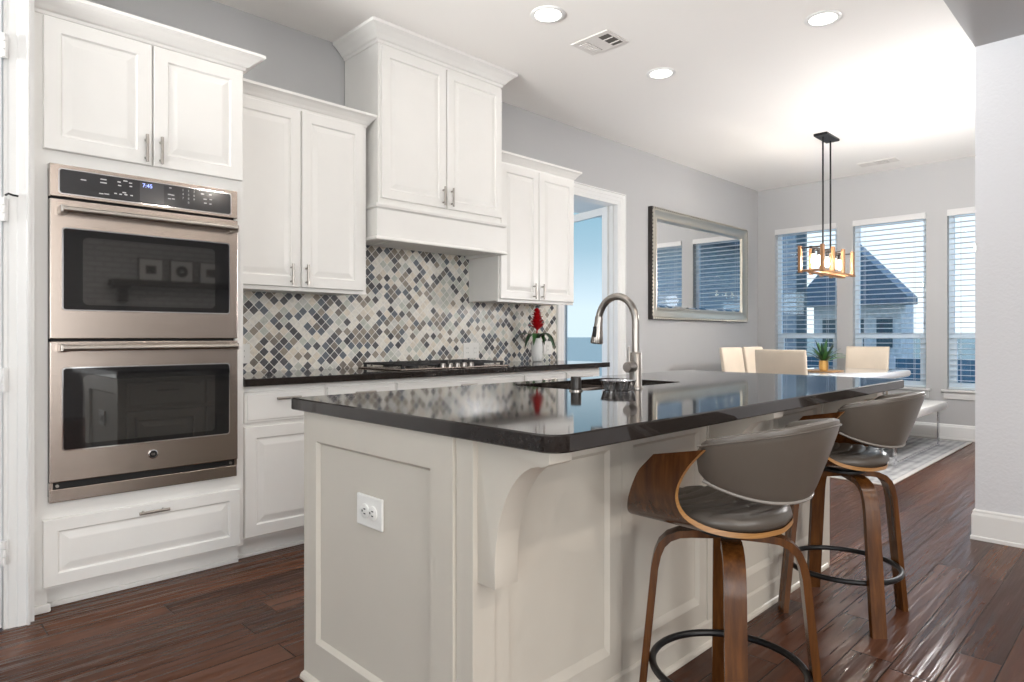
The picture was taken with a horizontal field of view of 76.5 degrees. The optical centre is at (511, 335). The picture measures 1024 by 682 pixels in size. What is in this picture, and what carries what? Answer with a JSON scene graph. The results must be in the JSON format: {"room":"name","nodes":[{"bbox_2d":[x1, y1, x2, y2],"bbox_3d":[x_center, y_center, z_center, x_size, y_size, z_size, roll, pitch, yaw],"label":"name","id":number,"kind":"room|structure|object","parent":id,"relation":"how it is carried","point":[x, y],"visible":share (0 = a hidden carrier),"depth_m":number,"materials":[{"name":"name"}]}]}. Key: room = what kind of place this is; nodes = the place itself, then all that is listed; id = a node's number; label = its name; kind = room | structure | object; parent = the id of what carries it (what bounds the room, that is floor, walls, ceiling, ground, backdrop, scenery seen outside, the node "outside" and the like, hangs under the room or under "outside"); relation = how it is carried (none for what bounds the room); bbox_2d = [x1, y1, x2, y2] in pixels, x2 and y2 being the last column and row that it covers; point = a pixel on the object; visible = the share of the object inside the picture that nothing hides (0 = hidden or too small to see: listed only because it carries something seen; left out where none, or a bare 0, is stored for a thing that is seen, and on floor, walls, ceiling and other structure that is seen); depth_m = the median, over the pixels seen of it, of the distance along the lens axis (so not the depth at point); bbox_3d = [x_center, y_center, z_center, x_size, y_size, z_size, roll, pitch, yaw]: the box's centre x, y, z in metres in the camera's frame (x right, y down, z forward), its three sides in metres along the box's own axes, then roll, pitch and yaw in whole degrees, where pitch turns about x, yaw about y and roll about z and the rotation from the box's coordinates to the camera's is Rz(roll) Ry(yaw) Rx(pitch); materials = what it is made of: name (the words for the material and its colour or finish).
{"room":"kitchen","nodes":[
{"label":"kitchen","id":0,"kind":"room"},
{"bbox_2d":[87,0,757,373],"bbox_3d":[0.448,-0.396,5.940,8.100,3.046,0.130,0,0,-45],"label":"wall","id":1,"kind":"structure","parent":0,"point":[296,61],"depth_m":6.42,"materials":[{"name":"grey paint"}]},
{"bbox_2d":[243,78,376,295],"bbox_3d":[-1.297,-0.813,3.842,0.935,1.112,0.387,0,0,-45],"label":"upper cabinet","id":2,"kind":"object","parent":1,"relation":"attached to","point":[304,157],"visible":0.87,"depth_m":3.71,"materials":[{"name":"white paint"}]},
{"bbox_2d":[243,245,556,371],"bbox_3d":[-0.688,-0.210,4.721,3.040,0.846,0.010,0,0,-45],"label":"backsplash","id":3,"kind":"structure","parent":1,"relation":"attached to","point":[415,306],"depth_m":4.57,"materials":[{"name":"tile"}]},
{"bbox_2d":[243,344,249,363],"bbox_3d":[-1.614,0.104,3.795,0.170,0.115,0.009,0,0,-45],"label":"wall outlet","id":4,"kind":"object","parent":3,"relation":"attached to","point":[246,347],"visible":0.3,"depth_m":3.84,"materials":[{"name":"white plastic"}]},
{"bbox_2d":[243,348,245,359],"bbox_3d":[-1.582,0.104,3.823,0.036,0.068,0.003,0,0,-45],"label":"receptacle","id":5,"kind":"object","parent":4,"relation":"attached to","point":[244,349],"depth_m":3.83,"materials":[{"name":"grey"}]},
{"bbox_2d":[463,343,478,357],"bbox_3d":[-0.319,0.112,5.073,0.160,0.120,0.009,0,0,-45],"label":"wall outlet","id":6,"kind":"object","parent":3,"relation":"attached to","point":[470,350],"visible":1,"depth_m":5.07,"materials":[{"name":"white plastic"}]},
{"bbox_2d":[473,346,476,354],"bbox_3d":[-0.288,0.112,5.099,0.036,0.068,0.003,0,0,-45],"label":"receptacle","id":7,"kind":"object","parent":6,"relation":"attached to","point":[474,347],"depth_m":5.10,"materials":[{"name":"grey plastic"}]},
{"bbox_2d":[543,341,551,354],"bbox_3d":[0.312,0.104,5.694,0.110,0.115,0.009,0,0,-45],"label":"wall outlet","id":8,"kind":"object","parent":3,"relation":"attached to","point":[547,348],"visible":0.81,"depth_m":5.69,"materials":[{"name":"white plastic"}]},
{"bbox_2d":[333,16,517,259],"bbox_3d":[-0.563,-1.256,4.498,1.228,1.323,0.485,0,0,-45],"label":"upper cabinet","id":9,"kind":"object","parent":1,"relation":"attached to","point":[434,141],"visible":0.94,"depth_m":4.28,"materials":[{"name":"white paint"}]},
{"bbox_2d":[469,150,581,305],"bbox_3d":[0.116,-0.813,5.236,0.948,1.112,0.387,0,0,-45],"label":"upper cabinet","id":10,"kind":"object","parent":1,"relation":"attached to","point":[537,268],"visible":0.94,"depth_m":5.07,"materials":[{"name":"white paint"}]},
{"bbox_2d":[557,181,625,374],"bbox_3d":[0.722,-0.143,6.192,1.035,2.540,0.156,0,0,-45],"label":"door frame","id":11,"kind":"structure","parent":1,"relation":"in","point":[616,202],"depth_m":6.46,"materials":[{"name":"paint"}]},
{"bbox_2d":[564,206,608,375],"bbox_3d":[0.755,-0.090,6.860,0.040,2.415,0.820,0,0,-32],"label":"door","id":12,"kind":"structure","parent":11,"relation":"attached to","point":[604,212],"depth_m":6.54,"materials":[{"name":"paint"}]},
{"bbox_2d":[648,206,747,321],"bbox_3d":[2.225,-0.766,7.560,2.185,1.183,0.059,0,0,-45],"label":"wall mirror","id":13,"kind":"object","parent":1,"relation":"attached to","point":[698,267],"visible":1,"depth_m":7.45,"materials":[{"name":"silver mirror"}]},
{"bbox_2d":[657,220,739,311],"bbox_3d":[2.211,-0.766,7.574,1.935,0.933,0.014,0,0,-45],"label":"mirror glass","id":14,"kind":"object","parent":13,"relation":"attached to","point":[698,267],"depth_m":7.48,"materials":[{"name":"silver mirror"}]},
{"bbox_2d":[0,436,1023,681],"bbox_3d":[1.927,1.187,1.606,12.000,0.120,8.380,0,0,-45],"label":"floor","id":15,"kind":"structure","parent":0,"point":[242,620],"depth_m":2.57,"materials":[{"name":"brown wood"}]},
{"bbox_2d":[34,0,265,615],"bbox_3d":[-1.810,-0.126,3.109,0.984,2.506,0.710,0,0,-45],"label":"tall cabinet","id":16,"kind":"object","parent":15,"relation":"on","point":[116,91],"visible":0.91,"depth_m":2.84,"materials":[{"name":"white paint"}]},
{"bbox_2d":[48,163,238,503],"bbox_3d":[-1.771,-0.011,3.060,0.751,1.378,0.634,0,0,-45],"label":"double oven","id":17,"kind":"object","parent":16,"relation":"in","point":[143,271],"visible":1,"depth_m":2.83,"materials":[{"name":"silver metal"}]},
{"bbox_2d":[238,383,324,558],"bbox_3d":[-1.373,0.690,3.582,0.461,0.875,0.642,0,0,-45],"label":"base cabinet","id":18,"kind":"object","parent":15,"relation":"on","point":[273,432],"visible":0.38,"depth_m":3.34,"materials":[{"name":"white paint"}]},
{"bbox_2d":[243,360,609,386],"bbox_3d":[-0.484,0.232,4.465,2.969,0.038,0.638,0,0,-45],"label":"countertop","id":19,"kind":"structure","parent":18,"relation":"on","point":[263,378],"depth_m":3.90,"materials":[{"name":"stone"}]},
{"bbox_2d":[358,359,508,370],"bbox_3d":[-0.522,0.194,4.457,0.915,0.038,0.500,0,0,-45],"label":"gas cooktop","id":20,"kind":"object","parent":19,"relation":"in","point":[453,363],"visible":1,"depth_m":4.30,"materials":[{"name":"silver metal"}]},
{"bbox_2d":[513,308,555,361],"bbox_3d":[0.180,-0.010,5.373,0.373,0.446,0.339,0,0,6],"label":"flower vase","id":21,"kind":"object","parent":19,"relation":"on","point":[537,346],"visible":1,"depth_m":5.36,"materials":[{"name":"white ceramic"}]},
{"bbox_2d":[325,379,394,394],"bbox_3d":[-1.046,0.690,3.904,0.454,0.875,0.642,0,0,-45],"label":"drawer","id":22,"kind":"object","parent":15,"relation":"on","point":[346,387],"visible":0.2,"depth_m":3.69,"materials":[{"name":"white paint"}]},
{"bbox_2d":[395,372,522,389],"bbox_3d":[-0.495,0.690,4.447,1.088,0.875,0.642,0,0,-45],"label":"base cabinet","id":23,"kind":"object","parent":15,"relation":"on","point":[473,379],"visible":0.12,"depth_m":4.19,"materials":[{"name":"white paint"}]},
{"bbox_2d":[523,369,564,380],"bbox_3d":[0.056,0.690,4.991,0.456,0.875,0.642,0,0,-45],"label":"base cabinet","id":24,"kind":"object","parent":15,"relation":"on","point":[546,374],"visible":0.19,"depth_m":4.77,"materials":[{"name":"white paint"}]},
{"bbox_2d":[565,367,598,377],"bbox_3d":[0.371,0.690,5.301,0.425,0.875,0.642,0,0,-45],"label":"base cabinet","id":25,"kind":"object","parent":15,"relation":"on","point":[583,372],"visible":0.14,"depth_m":5.09,"materials":[{"name":"white paint"}]},
{"bbox_2d":[300,392,881,681],"bbox_3d":[0.504,0.687,2.604,2.364,0.880,1.110,0,0,-45],"label":"kitchen island","id":26,"kind":"object","parent":15,"relation":"on","point":[489,562],"visible":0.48,"depth_m":1.87,"materials":[{"name":"paint"}]},
{"bbox_2d":[357,492,383,531],"bbox_3d":[-0.413,0.509,1.882,0.014,0.092,0.134,0,0,-45],"label":"outlet","id":27,"kind":"object","parent":26,"relation":"attached to","point":[370,509],"visible":1,"depth_m":1.87,"materials":[{"name":"white plastic"}]},
{"bbox_2d":[361,503,368,517],"bbox_3d":[-0.429,0.509,1.892,0.006,0.042,0.042,0,0,-45],"label":"receptacle","id":28,"kind":"object","parent":27,"relation":"attached to","point":[364,506],"depth_m":1.89,"materials":[{"name":"grey plastic"}]},
{"bbox_2d":[368,506,376,520],"bbox_3d":[-0.400,0.509,1.863,0.006,0.042,0.042,0,0,-45],"label":"receptacle","id":29,"kind":"object","parent":27,"relation":"attached to","point":[372,510],"depth_m":1.86,"materials":[{"name":"grey plastic"}]},
{"bbox_2d":[291,370,903,453],"bbox_3d":[0.572,0.227,2.648,2.526,0.040,1.188,0,0,-45],"label":"island countertop","id":30,"kind":"structure","parent":26,"relation":"on","point":[541,416],"depth_m":1.99,"materials":[{"name":"stone"}]},
{"bbox_2d":[569,376,582,391],"bbox_3d":[0.241,0.179,2.450,0.052,0.055,0.052,0,0,-45],"label":"air gap cap","id":31,"kind":"object","parent":30,"relation":"on","point":[575,380],"visible":1,"depth_m":2.43,"materials":[{"name":"black"}]},
{"bbox_2d":[569,386,602,390],"bbox_3d":[0.381,0.357,2.840,0.720,0.220,0.460,0,0,-45],"label":"sink","id":32,"kind":"object","parent":30,"relation":"in","point":[598,387],"visible":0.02,"depth_m":3.14,"materials":[{"name":"silver metal"}]},
{"bbox_2d":[590,293,642,388],"bbox_3d":[0.412,0.016,2.640,0.096,0.383,0.251,0,0,-45],"label":"kitchen faucet","id":33,"kind":"object","parent":30,"relation":"on","point":[633,366],"visible":0.95,"depth_m":2.58,"materials":[{"name":"silver metal"}]},
{"bbox_2d":[600,379,635,390],"bbox_3d":[0.406,0.188,2.486,0.139,0.038,0.135,0,0,-45],"label":"dish","id":34,"kind":"object","parent":30,"relation":"on","point":[607,384],"visible":1,"depth_m":2.44,"materials":[{"name":"silver metal"}]},
{"bbox_2d":[627,418,841,681],"bbox_3d":[0.634,0.669,1.818,0.566,0.915,0.512,0,0,-38],"label":"bar stool","id":35,"kind":"object","parent":15,"relation":"on","point":[752,480],"visible":1,"depth_m":1.68,"materials":[{"name":"grey leather"}]},
{"bbox_2d":[678,485,792,531],"bbox_3d":[0.600,0.490,1.863,0.388,0.050,0.372,0,0,-43],"label":"seat cushion","id":36,"kind":"object","parent":35,"relation":"on","point":[715,509],"depth_m":1.73,"materials":[{"name":"grey leather"}]},
{"bbox_2d":[778,391,925,638],"bbox_3d":[1.388,0.669,2.653,0.513,0.915,0.555,0,0,43],"label":"bar stool","id":37,"kind":"object","parent":15,"relation":"on","point":[885,421],"visible":0.78,"depth_m":2.50,"materials":[{"name":"grey leather"}]},
{"bbox_2d":[829,442,889,466],"bbox_3d":[1.348,0.490,2.691,0.372,0.050,0.388,0,0,43],"label":"seat cushion","id":38,"kind":"object","parent":37,"relation":"on","point":[849,455],"depth_m":2.55,"materials":[{"name":"grey leather"}]},
{"bbox_2d":[830,436,971,484],"bbox_3d":[3.160,1.121,6.529,2.830,0.010,1.920,0,0,-45],"label":"area rug","id":39,"kind":"object","parent":15,"relation":"on","point":[906,469],"visible":0.31,"depth_m":6.07,"materials":[{"name":"grey carpet"}]},
{"bbox_2d":[719,347,744,372],"bbox_3d":[2.427,0.616,6.597,0.444,0.996,0.526,0,0,-45],"label":"dining chair","id":40,"kind":"object","parent":39,"relation":"on","point":[731,358],"visible":0.29,"depth_m":6.72,"materials":[{"name":"beige fabric"}]},
{"bbox_2d":[742,347,762,372],"bbox_3d":[2.783,0.616,6.948,0.444,0.996,0.526,0,0,-45],"label":"dining chair","id":41,"kind":"object","parent":39,"relation":"on","point":[748,352],"visible":0.21,"depth_m":6.99,"materials":[{"name":"beige fabric"}]},
{"bbox_2d":[755,349,807,374],"bbox_3d":[2.482,0.616,5.797,0.526,0.996,0.444,0,0,-45],"label":"dining chair","id":42,"kind":"object","parent":39,"relation":"on","point":[794,362],"visible":0.22,"depth_m":5.60,"materials":[{"name":"beige fabric"}]},
{"bbox_2d":[807,367,910,394],"bbox_3d":[3.185,0.734,6.455,1.880,0.763,0.920,0,0,-45],"label":"dining table","id":43,"kind":"object","parent":39,"relation":"on","point":[848,372],"visible":0.23,"depth_m":6.29,"materials":[{"name":"white paint"}]},
{"bbox_2d":[807,369,843,371],"bbox_3d":[3.093,0.345,6.463,0.380,0.014,0.380,0,0,-45],"label":"serving tray","id":44,"kind":"object","parent":43,"relation":"on","point":[809,370],"visible":0.65,"depth_m":6.41,"materials":[{"name":"brown wood"}]},
{"bbox_2d":[807,339,844,370],"bbox_3d":[3.078,0.186,6.442,0.444,0.312,0.412,0,0,-45],"label":"potted plant","id":45,"kind":"object","parent":44,"relation":"on","point":[824,356],"visible":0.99,"depth_m":6.39,"materials":[{"name":"green plant"}]},
{"bbox_2d":[845,346,889,400],"bbox_3d":[3.849,0.616,7.167,0.526,0.996,0.444,0,0,-45],"label":"dining chair","id":46,"kind":"object","parent":39,"relation":"on","point":[872,357],"visible":0.29,"depth_m":7.30,"materials":[{"name":"beige fabric"}]},
{"bbox_2d":[881,400,946,466],"bbox_3d":[3.731,0.893,6.214,1.800,0.444,0.370,0,0,-45],"label":"bench","id":47,"kind":"object","parent":39,"relation":"on","point":[928,406],"visible":0.38,"depth_m":6.31,"materials":[{"name":"white leather"}]},
{"bbox_2d":[574,199,605,217],"bbox_3d":[1.080,-1.698,7.806,4.700,0.150,1.400,0,0,-45],"label":"ceiling","id":48,"kind":"structure","parent":0,"point":[579,206],"depth_m":8.15,"materials":[{"name":"paint"}]},
{"bbox_2d":[213,0,974,190],"bbox_3d":[0.095,-1.994,3.535,12.100,0.150,3.300,0,0,-45],"label":"ceiling","id":49,"kind":"structure","parent":0,"point":[749,92],"depth_m":4.70,"materials":[{"name":"white paint"}]},
{"bbox_2d":[531,6,564,22],"bbox_3d":[0.214,-1.914,3.874,0.208,0.010,0.208,0,0,-45],"label":"recessed light","id":50,"kind":"object","parent":49,"relation":"in","point":[543,14],"visible":1,"depth_m":3.87,"materials":[{"name":"paint"}]},
{"bbox_2d":[571,29,627,54],"bbox_3d":[0.572,-1.913,4.248,0.230,0.013,0.295,0,0,-45],"label":"ceiling vent","id":51,"kind":"object","parent":49,"relation":"in","point":[604,40],"visible":1,"depth_m":4.23,"materials":[{"name":"white metal"}]},
{"bbox_2d":[646,67,675,79],"bbox_3d":[1.087,-1.914,4.743,0.208,0.010,0.208,0,0,-45],"label":"recessed light","id":52,"kind":"object","parent":49,"relation":"in","point":[663,72],"visible":1,"depth_m":4.73,"materials":[{"name":"white"}]},
{"bbox_2d":[804,10,841,26],"bbox_3d":[1.877,-1.914,3.922,0.208,0.010,0.208,0,0,-45],"label":"recessed light","id":53,"kind":"object","parent":49,"relation":"in","point":[825,17],"visible":1,"depth_m":3.91,"materials":[{"name":"white"}]},
{"bbox_2d":[798,131,854,277],"bbox_3d":[3.035,-1.250,6.254,0.845,1.338,0.233,0,0,-45],"label":"linear pendant","id":54,"kind":"object","parent":49,"relation":"hanging from","point":[830,261],"visible":1,"depth_m":6.18,"materials":[{"name":"black metal"}]},
{"bbox_2d":[811,248,815,264],"bbox_3d":[2.793,-0.734,6.019,0.048,0.150,0.048,0,0,-45],"label":"bulb","id":55,"kind":"object","parent":54,"relation":"attached to","point":[813,259],"depth_m":6.00,"materials":[{"name":"white glass"}]},
{"bbox_2d":[816,250,819,265],"bbox_3d":[2.885,-0.734,6.111,0.048,0.150,0.048,0,0,-45],"label":"bulb","id":56,"kind":"object","parent":54,"relation":"attached to","point":[818,251],"depth_m":6.10,"materials":[{"name":"white glass"}]},
{"bbox_2d":[825,252,829,266],"bbox_3d":[3.033,-0.734,6.257,0.048,0.150,0.048,0,0,-45],"label":"bulb","id":57,"kind":"object","parent":54,"relation":"attached to","point":[827,263],"depth_m":6.24,"materials":[{"name":"white glass"}]},
{"bbox_2d":[837,255,840,269],"bbox_3d":[3.273,-0.734,6.493,0.048,0.150,0.048,0,0,-45],"label":"bulb","id":58,"kind":"object","parent":54,"relation":"attached to","point":[839,256],"depth_m":6.48,"materials":[{"name":"beige glass"}]},
{"bbox_2d":[857,157,899,166],"bbox_3d":[4.038,-1.913,7.170,0.180,0.012,0.380,0,0,-45],"label":"ceiling vent","id":59,"kind":"object","parent":49,"relation":"in","point":[888,160],"visible":1,"depth_m":7.15,"materials":[{"name":"white metal"}]},
{"bbox_2d":[758,156,974,425],"bbox_3d":[4.451,-0.396,7.528,0.150,3.046,3.230,0,0,-45],"label":"wall","id":60,"kind":"structure","parent":0,"point":[936,188],"depth_m":7.55,"materials":[{"name":"grey paint"}]},
{"bbox_2d":[778,228,836,366],"bbox_3d":[3.724,-0.343,8.223,0.180,2.060,0.860,0,0,-45],"label":"window","id":61,"kind":"structure","parent":60,"relation":"in","point":[781,337],"depth_m":8.47,"materials":[{"name":"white plastic"}]},
{"bbox_2d":[775,223,836,366],"bbox_3d":[3.711,-0.401,8.209,0.084,1.957,0.756,0,0,-45],"label":"window blind","id":62,"kind":"object","parent":61,"relation":"attached to","point":[833,225],"visible":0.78,"depth_m":8.22,"materials":[{"name":"white paint"}]},
{"bbox_2d":[855,219,930,397],"bbox_3d":[4.384,-0.343,7.553,0.180,2.060,0.860,0,0,-45],"label":"window","id":63,"kind":"structure","parent":60,"relation":"in","point":[858,342],"depth_m":7.46,"materials":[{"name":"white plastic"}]},
{"bbox_2d":[853,212,925,387],"bbox_3d":[4.370,-0.401,7.540,0.084,1.957,0.756,0,0,-45],"label":"window blind","id":64,"kind":"object","parent":63,"relation":"attached to","point":[915,216],"visible":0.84,"depth_m":7.51,"materials":[{"name":"white paint"}]},
{"bbox_2d":[909,421,974,441],"bbox_3d":[4.339,1.044,7.520,0.020,0.166,3.085,0,0,-45],"label":"baseboard","id":65,"kind":"structure","parent":60,"relation":"attached to","point":[920,429],"depth_m":7.11,"materials":[{"name":"paint"}]},
{"bbox_2d":[941,213,974,400],"bbox_3d":[5.056,-0.343,6.872,0.180,2.060,0.855,0,0,-45],"label":"window","id":66,"kind":"structure","parent":60,"relation":"in","point":[959,394],"depth_m":7.14,"materials":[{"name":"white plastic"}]},
{"bbox_2d":[947,207,974,389],"bbox_3d":[5.043,-0.401,6.858,0.084,1.957,0.751,0,0,-45],"label":"window blind","id":67,"kind":"object","parent":66,"relation":"attached to","point":[968,210],"visible":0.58,"depth_m":7.03,"materials":[{"name":"white paint"}]},
{"bbox_2d":[944,0,1023,46],"bbox_3d":[1.686,-1.772,1.765,11.880,0.333,1.385,0,0,-45],"label":"ceiling","id":68,"kind":"structure","parent":0,"point":[984,22],"depth_m":3.29,"materials":[{"name":"grey paint"}]},
{"bbox_2d":[975,34,1023,515],"bbox_3d":[4.375,-0.245,1.902,0.160,2.745,4.965,0,0,-45],"label":"wall","id":69,"kind":"structure","parent":0,"point":[999,65],"depth_m":3.54,"materials":[{"name":"white paint"}]},
{"bbox_2d":[970,509,1023,548],"bbox_3d":[4.360,1.044,1.902,0.180,0.166,4.985,0,0,-45],"label":"baseboard","id":70,"kind":"structure","parent":69,"relation":"attached to","point":[987,526],"depth_m":3.53,"materials":[{"name":"paint"}]},
{"bbox_3d":[-3.582,-0.396,1.453,3.940,3.046,0.600,0,0,-45],"label":"wall","id":71,"kind":"structure","parent":0,"visible":0},
{"bbox_2d":[0,0,33,628],"bbox_3d":[-2.258,-0.214,2.219,1.020,2.682,0.169,0,0,-45],"label":"door","id":72,"kind":"structure","parent":71,"relation":"in","point":[16,16],"depth_m":2.52,"materials":[{"name":"paint"}]},
{"label":"outside","id":73,"kind":"structure","parent":0,"visible":0},
{"bbox_2d":[567,337,974,382],"bbox_3d":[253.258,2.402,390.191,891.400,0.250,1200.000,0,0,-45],"label":"ground","id":74,"kind":"structure","parent":73,"point":[578,348],"depth_m":109.64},
{"bbox_2d":[783,233,806,352],"bbox_3d":[4.837,-0.598,12.256,3.100,5.750,2.540,0,0,-45],"label":"building","id":75,"kind":"structure","parent":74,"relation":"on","point":[794,319],"depth_m":10.47,"materials":[{"name":"blue brick"}]},
{"bbox_2d":[807,245,917,357],"bbox_3d":[15.297,-0.898,28.638,2.800,6.350,4.400,0,0,-45],"label":"house","id":76,"kind":"structure","parent":74,"relation":"on","point":[819,314],"depth_m":27.53,"materials":[{"name":"stone"}]},
{"bbox_2d":[807,356,974,382],"bbox_3d":[7.646,1.332,12.100,0.160,1.890,14.493,0,0,-45],"label":"fence","id":77,"kind":"object","parent":74,"relation":"on","point":[893,361],"visible":0.02,"depth_m":12.25,"materials":[{"name":"white"}]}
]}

